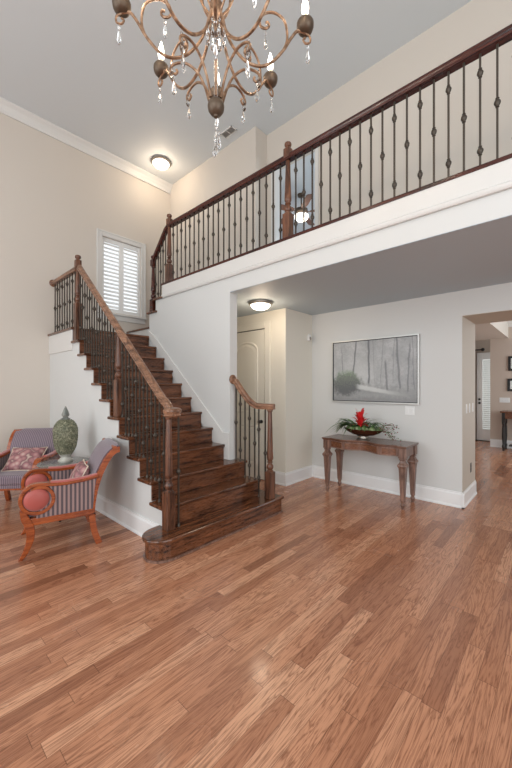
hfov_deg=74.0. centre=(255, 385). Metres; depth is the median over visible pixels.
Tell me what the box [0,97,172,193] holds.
crown molding
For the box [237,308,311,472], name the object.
wall
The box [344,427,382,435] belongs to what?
bowl
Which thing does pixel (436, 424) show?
wall
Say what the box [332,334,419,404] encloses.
framed painting
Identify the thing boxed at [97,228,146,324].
window
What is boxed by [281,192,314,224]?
ceiling fan
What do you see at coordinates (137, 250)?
shutter
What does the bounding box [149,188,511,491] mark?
wall
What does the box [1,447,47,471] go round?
throw pillow
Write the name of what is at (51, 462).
side table
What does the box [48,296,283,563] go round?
staircase
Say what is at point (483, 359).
door
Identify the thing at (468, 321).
door frame
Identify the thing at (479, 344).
wall
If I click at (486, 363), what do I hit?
blind
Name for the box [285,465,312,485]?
baseboard
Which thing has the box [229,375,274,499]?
stair railing
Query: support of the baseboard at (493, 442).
attached to the wall at (500, 349)
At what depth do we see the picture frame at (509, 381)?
7.88 m
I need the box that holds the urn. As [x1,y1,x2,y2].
[52,406,77,462]
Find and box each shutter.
[103,237,120,313]
[121,243,139,316]
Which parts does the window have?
pane, sill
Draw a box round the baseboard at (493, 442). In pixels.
[490,439,511,448]
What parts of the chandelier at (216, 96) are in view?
bulb, arm, arm, arm, arm, glass rod, arm, arm, arm, bulb, bulb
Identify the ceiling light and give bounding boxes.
[151,155,170,169]
[248,299,272,310]
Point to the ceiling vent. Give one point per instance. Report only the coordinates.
(235, 129)
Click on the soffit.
(496, 330)
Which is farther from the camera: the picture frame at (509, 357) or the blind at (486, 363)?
the blind at (486, 363)
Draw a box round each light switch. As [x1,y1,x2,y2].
[405,406,414,414]
[499,398,509,402]
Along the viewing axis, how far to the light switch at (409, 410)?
4.43 m
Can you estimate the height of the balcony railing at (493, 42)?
1.396 m
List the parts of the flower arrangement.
bromeliad flower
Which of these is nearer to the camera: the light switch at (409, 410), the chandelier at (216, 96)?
the chandelier at (216, 96)
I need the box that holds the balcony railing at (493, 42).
[150,24,511,311]
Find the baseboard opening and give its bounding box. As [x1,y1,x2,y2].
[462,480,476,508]
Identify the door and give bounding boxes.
[237,321,269,479]
[476,352,489,441]
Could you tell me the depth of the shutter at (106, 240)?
5.92 m
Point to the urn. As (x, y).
(65, 430)
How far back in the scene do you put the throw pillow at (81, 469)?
3.22 m
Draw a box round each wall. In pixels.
[0,113,169,454]
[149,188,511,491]
[170,0,511,278]
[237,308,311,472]
[312,282,511,491]
[475,339,489,439]
[490,327,511,440]
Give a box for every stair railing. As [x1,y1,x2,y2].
[49,255,181,531]
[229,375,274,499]
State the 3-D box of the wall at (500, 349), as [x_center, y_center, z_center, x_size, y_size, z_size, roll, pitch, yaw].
[7.425,-0.050,6.588,4.780,3.000,0.150,0,0,43]
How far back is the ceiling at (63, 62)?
4.18 m
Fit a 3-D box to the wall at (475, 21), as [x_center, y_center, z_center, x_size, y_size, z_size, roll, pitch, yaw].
[1.823,-2.350,3.757,9.200,3.200,0.400,0,0,43]
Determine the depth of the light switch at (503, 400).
7.96 m
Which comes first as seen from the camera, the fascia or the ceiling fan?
the fascia
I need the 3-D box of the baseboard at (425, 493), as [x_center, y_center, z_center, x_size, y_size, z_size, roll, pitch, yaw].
[1.676,1.357,4.731,2.126,0.185,0.026,0,0,43]
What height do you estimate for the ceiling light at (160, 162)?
0.106 m
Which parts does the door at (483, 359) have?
pane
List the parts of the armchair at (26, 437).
arm panel, leg, seat trim, seat frame, seat, backrest, arm, arm panel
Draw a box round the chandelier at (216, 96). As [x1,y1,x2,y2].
[112,0,313,156]
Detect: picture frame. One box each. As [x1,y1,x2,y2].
[507,379,511,390]
[508,356,511,370]
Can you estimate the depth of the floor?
1.95 m
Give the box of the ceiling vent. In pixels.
[220,125,236,138]
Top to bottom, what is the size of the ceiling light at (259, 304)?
0.106 m
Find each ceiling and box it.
[0,0,471,238]
[231,215,511,316]
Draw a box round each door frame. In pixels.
[271,147,318,242]
[462,310,511,491]
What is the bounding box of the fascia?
[161,158,511,297]
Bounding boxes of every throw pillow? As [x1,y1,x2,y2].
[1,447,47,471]
[69,459,89,477]
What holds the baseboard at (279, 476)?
attached to the wall at (290, 350)
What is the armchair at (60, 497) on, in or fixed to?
on the floor
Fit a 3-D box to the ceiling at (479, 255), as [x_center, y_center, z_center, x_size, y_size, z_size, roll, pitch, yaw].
[3.335,-1.329,4.405,7.850,0.395,5.399,0,0,43]
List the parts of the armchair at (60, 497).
leg, arm, arm, arm panel, seat frame, arm panel, backrest, leg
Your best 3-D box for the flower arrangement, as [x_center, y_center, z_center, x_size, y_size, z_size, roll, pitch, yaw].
[1.418,0.496,4.465,0.948,0.418,0.401,0,0,36]
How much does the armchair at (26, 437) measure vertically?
0.900 m
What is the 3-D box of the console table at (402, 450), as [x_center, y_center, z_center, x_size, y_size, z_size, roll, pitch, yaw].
[1.464,1.077,4.457,1.125,0.745,0.458,0,0,43]
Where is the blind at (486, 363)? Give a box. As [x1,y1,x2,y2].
[483,360,489,428]
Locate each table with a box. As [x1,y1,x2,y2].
[36,457,88,521]
[322,434,418,509]
[500,410,511,450]
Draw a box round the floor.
[0,440,511,767]
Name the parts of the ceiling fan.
blade, lamp shade, motor, blade, blade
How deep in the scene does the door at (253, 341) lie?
5.36 m
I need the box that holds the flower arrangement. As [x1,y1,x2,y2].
[327,408,400,441]
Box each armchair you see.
[0,428,60,500]
[18,438,119,561]
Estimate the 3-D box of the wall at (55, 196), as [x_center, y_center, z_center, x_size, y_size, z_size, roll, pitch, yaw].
[-4.055,-1.250,4.270,0.150,5.400,7.600,0,0,43]
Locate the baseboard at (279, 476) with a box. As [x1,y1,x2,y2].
[273,470,284,485]
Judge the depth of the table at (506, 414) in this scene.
7.59 m
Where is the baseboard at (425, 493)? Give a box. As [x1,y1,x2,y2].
[312,465,464,508]
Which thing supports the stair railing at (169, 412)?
on the staircase
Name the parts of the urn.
lid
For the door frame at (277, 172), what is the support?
attached to the wall at (475, 21)
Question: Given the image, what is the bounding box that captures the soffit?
[475,321,507,339]

